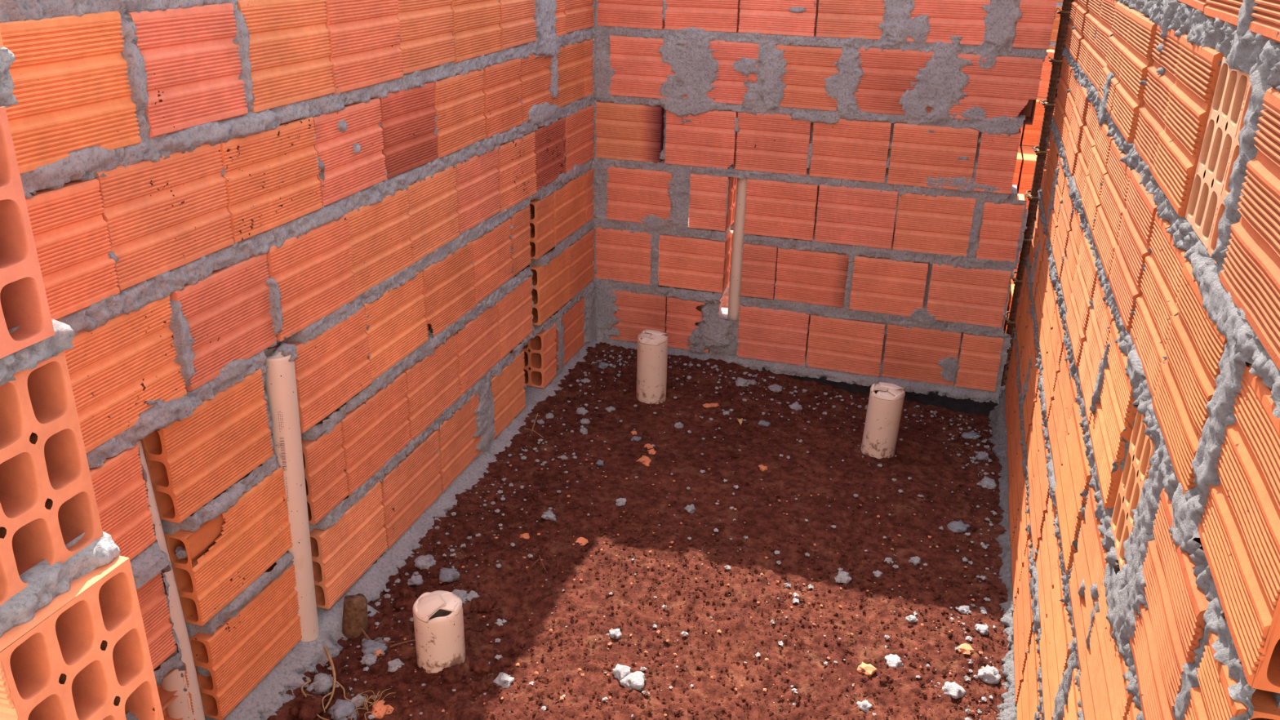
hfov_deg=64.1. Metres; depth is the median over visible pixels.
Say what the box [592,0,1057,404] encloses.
wall
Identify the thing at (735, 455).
clod
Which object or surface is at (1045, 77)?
brick
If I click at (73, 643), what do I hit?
wall
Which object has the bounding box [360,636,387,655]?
lump
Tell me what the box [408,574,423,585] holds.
lump
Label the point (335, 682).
dry root
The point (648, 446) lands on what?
shard
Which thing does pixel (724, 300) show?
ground
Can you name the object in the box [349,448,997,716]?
crumbs
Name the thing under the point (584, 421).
lump
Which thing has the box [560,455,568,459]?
lump
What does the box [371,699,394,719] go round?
shard
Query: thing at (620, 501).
lump
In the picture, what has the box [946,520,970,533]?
lump
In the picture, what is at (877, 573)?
lump
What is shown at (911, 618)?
lump
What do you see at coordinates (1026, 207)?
brick
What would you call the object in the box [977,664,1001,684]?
lump
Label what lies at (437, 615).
drain pipe
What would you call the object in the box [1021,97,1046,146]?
brick
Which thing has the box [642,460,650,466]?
shard
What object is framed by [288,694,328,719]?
clod
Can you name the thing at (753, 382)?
lump
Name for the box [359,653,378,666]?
lump
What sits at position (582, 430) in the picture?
lump
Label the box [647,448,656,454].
shard
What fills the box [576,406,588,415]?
lump
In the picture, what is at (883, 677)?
clod
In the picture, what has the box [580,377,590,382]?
lump
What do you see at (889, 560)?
lump
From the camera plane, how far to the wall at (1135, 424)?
1.20 m
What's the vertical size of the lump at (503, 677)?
0.022 m
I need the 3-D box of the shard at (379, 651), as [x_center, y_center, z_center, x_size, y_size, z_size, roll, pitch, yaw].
[-0.530,0.592,2.070,0.023,0.011,0.024,-5,24,-15]
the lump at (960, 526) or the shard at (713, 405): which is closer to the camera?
the lump at (960, 526)
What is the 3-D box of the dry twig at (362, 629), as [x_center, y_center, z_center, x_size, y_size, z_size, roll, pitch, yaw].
[-0.548,0.568,2.102,0.105,0.015,0.021,16,27,30]
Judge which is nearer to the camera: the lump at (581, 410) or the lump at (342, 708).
the lump at (342, 708)
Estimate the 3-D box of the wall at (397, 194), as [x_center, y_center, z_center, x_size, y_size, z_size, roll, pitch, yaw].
[-0.531,-0.236,2.281,0.268,1.550,2.671,8,24,15]
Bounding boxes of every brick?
[1003,273,1016,333]
[1012,146,1022,186]
[1013,207,1027,271]
[1017,146,1038,206]
[1018,124,1023,145]
[1019,140,1034,150]
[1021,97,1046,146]
[1037,48,1054,97]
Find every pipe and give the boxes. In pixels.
[136,440,205,719]
[263,342,319,641]
[412,590,465,673]
[635,328,668,404]
[727,177,747,320]
[860,382,905,458]
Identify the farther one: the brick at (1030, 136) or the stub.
the brick at (1030, 136)
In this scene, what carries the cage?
on the floor
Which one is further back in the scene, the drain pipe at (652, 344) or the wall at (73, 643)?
the drain pipe at (652, 344)
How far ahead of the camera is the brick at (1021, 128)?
4.38 m
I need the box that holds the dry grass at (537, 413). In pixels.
[524,413,543,438]
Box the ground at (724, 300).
[593,12,737,309]
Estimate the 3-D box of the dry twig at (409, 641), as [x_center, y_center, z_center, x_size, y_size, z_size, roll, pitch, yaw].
[-0.470,0.575,2.079,0.075,0.011,0.005,-4,24,-12]
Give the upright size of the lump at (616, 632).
0.020 m
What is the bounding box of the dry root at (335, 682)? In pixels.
[321,645,351,712]
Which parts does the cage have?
steel rod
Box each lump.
[307,672,333,694]
[327,698,361,719]
[350,693,367,706]
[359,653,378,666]
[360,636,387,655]
[387,658,404,671]
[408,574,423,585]
[414,554,435,569]
[438,567,460,582]
[451,589,467,604]
[466,590,479,601]
[493,671,514,688]
[494,617,506,626]
[537,419,544,424]
[541,510,555,521]
[545,413,554,418]
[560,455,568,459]
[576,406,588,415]
[579,427,587,433]
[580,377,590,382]
[580,417,590,424]
[595,459,604,466]
[597,361,609,368]
[605,405,615,412]
[608,628,622,639]
[611,663,631,682]
[615,497,626,506]
[619,671,646,690]
[631,435,641,441]
[674,422,684,428]
[684,503,696,513]
[722,410,729,415]
[734,377,751,386]
[747,379,757,385]
[757,419,770,426]
[768,383,782,392]
[788,402,802,410]
[834,571,852,584]
[856,699,871,712]
[872,569,882,577]
[884,557,893,564]
[884,653,903,668]
[905,614,917,622]
[908,555,920,565]
[942,680,965,698]
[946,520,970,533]
[957,605,970,613]
[961,431,979,439]
[974,623,989,635]
[975,451,989,459]
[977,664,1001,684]
[978,475,996,488]
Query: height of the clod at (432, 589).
0.039 m
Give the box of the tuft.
[351,688,391,719]
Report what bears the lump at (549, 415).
on the floor
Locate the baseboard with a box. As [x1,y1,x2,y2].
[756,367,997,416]
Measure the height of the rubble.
0.075 m
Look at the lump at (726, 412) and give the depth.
3.10 m
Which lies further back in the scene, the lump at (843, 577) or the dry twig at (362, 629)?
the lump at (843, 577)
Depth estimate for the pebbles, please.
2.23 m
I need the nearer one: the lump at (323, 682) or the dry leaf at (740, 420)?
the lump at (323, 682)
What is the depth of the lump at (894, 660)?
2.05 m
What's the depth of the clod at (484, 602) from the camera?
2.19 m
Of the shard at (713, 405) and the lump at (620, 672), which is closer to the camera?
the lump at (620, 672)
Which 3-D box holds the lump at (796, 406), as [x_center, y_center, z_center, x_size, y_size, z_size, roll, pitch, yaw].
[0.483,0.148,3.177,0.040,0.028,0.040,-11,26,-26]
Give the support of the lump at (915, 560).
on the floor
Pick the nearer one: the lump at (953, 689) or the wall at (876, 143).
the lump at (953, 689)
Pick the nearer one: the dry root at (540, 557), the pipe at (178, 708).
the pipe at (178, 708)
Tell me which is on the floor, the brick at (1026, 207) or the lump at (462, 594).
the lump at (462, 594)
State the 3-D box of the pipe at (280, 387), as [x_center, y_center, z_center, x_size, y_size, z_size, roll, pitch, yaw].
[-0.671,0.295,1.984,0.066,0.696,0.087,8,24,15]
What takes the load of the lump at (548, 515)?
on the floor
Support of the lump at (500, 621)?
on the floor
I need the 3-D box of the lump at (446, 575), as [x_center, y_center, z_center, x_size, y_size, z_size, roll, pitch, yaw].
[-0.430,0.485,2.294,0.051,0.033,0.054,-10,26,-25]
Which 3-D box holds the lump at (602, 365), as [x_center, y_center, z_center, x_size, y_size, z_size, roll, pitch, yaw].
[-0.120,0.019,3.383,0.037,0.024,0.038,8,24,15]
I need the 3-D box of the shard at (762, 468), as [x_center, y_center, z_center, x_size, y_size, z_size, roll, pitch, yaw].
[0.336,0.294,2.782,0.029,0.012,0.028,7,24,14]
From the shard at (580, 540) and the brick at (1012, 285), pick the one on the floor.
the shard at (580, 540)
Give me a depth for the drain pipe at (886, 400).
2.82 m
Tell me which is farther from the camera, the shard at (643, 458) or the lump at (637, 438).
the lump at (637, 438)
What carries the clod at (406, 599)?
on the floor
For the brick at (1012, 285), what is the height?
0.190 m
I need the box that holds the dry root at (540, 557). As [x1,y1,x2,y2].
[530,555,546,570]
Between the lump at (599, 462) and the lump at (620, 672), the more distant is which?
the lump at (599, 462)
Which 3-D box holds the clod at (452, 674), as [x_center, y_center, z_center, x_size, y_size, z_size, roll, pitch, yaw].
[-0.368,0.616,2.000,0.047,0.034,0.046,7,24,14]
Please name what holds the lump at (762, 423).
on the floor
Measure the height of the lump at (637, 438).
0.012 m
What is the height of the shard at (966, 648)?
0.012 m
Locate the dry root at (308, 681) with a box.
[300,680,328,719]
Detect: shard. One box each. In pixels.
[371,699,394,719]
[373,649,383,656]
[520,533,529,538]
[575,537,588,545]
[636,455,651,462]
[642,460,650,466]
[644,443,653,448]
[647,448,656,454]
[702,403,712,408]
[711,403,719,407]
[758,464,767,471]
[857,662,876,676]
[958,643,973,654]
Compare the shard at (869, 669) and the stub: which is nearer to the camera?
the shard at (869, 669)
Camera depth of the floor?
2.38 m
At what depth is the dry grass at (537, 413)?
2.94 m
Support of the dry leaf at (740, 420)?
on the floor
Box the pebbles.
[272,351,1007,719]
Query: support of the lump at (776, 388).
on the floor
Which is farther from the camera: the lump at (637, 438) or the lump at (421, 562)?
the lump at (637, 438)
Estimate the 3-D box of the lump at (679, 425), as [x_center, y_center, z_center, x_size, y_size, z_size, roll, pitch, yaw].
[0.115,0.193,3.004,0.030,0.019,0.026,22,31,39]
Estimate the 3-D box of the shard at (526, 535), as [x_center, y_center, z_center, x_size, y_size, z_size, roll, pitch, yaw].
[-0.276,0.425,2.459,0.026,0.011,0.027,22,31,40]
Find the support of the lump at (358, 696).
on the floor
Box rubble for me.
[303,346,997,719]
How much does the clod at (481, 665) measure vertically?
0.036 m
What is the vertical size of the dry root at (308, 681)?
0.008 m
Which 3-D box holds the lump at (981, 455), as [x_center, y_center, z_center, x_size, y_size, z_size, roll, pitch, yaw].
[0.977,0.275,2.913,0.039,0.027,0.042,15,27,28]
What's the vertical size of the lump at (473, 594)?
0.024 m
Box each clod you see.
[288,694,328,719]
[393,588,417,611]
[418,587,436,595]
[440,664,464,684]
[468,657,492,675]
[470,592,497,613]
[730,451,739,458]
[879,673,891,684]
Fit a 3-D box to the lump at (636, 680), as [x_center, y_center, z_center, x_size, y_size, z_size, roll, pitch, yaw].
[-0.010,0.628,1.995,0.052,0.031,0.052,18,28,34]
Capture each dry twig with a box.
[360,628,395,643]
[390,639,415,647]
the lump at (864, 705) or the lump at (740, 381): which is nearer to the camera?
the lump at (864, 705)
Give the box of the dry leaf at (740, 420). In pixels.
[737,417,742,425]
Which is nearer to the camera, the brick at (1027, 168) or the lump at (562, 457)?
the lump at (562, 457)
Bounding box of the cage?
[1000,0,1074,386]
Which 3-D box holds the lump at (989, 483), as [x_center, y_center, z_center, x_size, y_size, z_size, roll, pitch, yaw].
[0.927,0.332,2.724,0.041,0.030,0.045,1,23,0]
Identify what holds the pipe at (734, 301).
attached to the wall at (876, 143)
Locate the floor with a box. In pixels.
[266,342,1010,719]
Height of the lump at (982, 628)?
0.018 m
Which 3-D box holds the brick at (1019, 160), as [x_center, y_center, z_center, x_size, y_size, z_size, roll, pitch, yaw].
[1.454,-0.797,4.339,0.283,0.191,0.294,8,24,15]
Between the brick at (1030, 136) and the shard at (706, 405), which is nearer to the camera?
the shard at (706, 405)
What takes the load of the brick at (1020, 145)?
on the brick
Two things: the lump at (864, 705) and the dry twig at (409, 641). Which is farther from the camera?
the dry twig at (409, 641)
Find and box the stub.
[342,593,368,638]
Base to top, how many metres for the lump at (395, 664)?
0.022 m
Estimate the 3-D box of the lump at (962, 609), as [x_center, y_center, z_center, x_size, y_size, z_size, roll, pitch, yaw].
[0.706,0.544,2.223,0.028,0.018,0.028,3,23,5]
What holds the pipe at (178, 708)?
attached to the wall at (397, 194)
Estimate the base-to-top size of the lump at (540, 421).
0.014 m
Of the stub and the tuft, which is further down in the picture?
the tuft
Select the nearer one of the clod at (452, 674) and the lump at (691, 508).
the clod at (452, 674)
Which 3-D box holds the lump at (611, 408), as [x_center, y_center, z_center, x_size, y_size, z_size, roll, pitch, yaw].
[-0.087,0.149,3.091,0.031,0.017,0.025,-12,26,-27]
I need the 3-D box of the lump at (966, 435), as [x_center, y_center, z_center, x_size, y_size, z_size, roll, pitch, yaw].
[0.993,0.229,3.059,0.051,0.021,0.051,-8,25,-20]
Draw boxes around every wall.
[0,0,599,719]
[0,31,164,719]
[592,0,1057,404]
[987,0,1279,719]
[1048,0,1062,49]

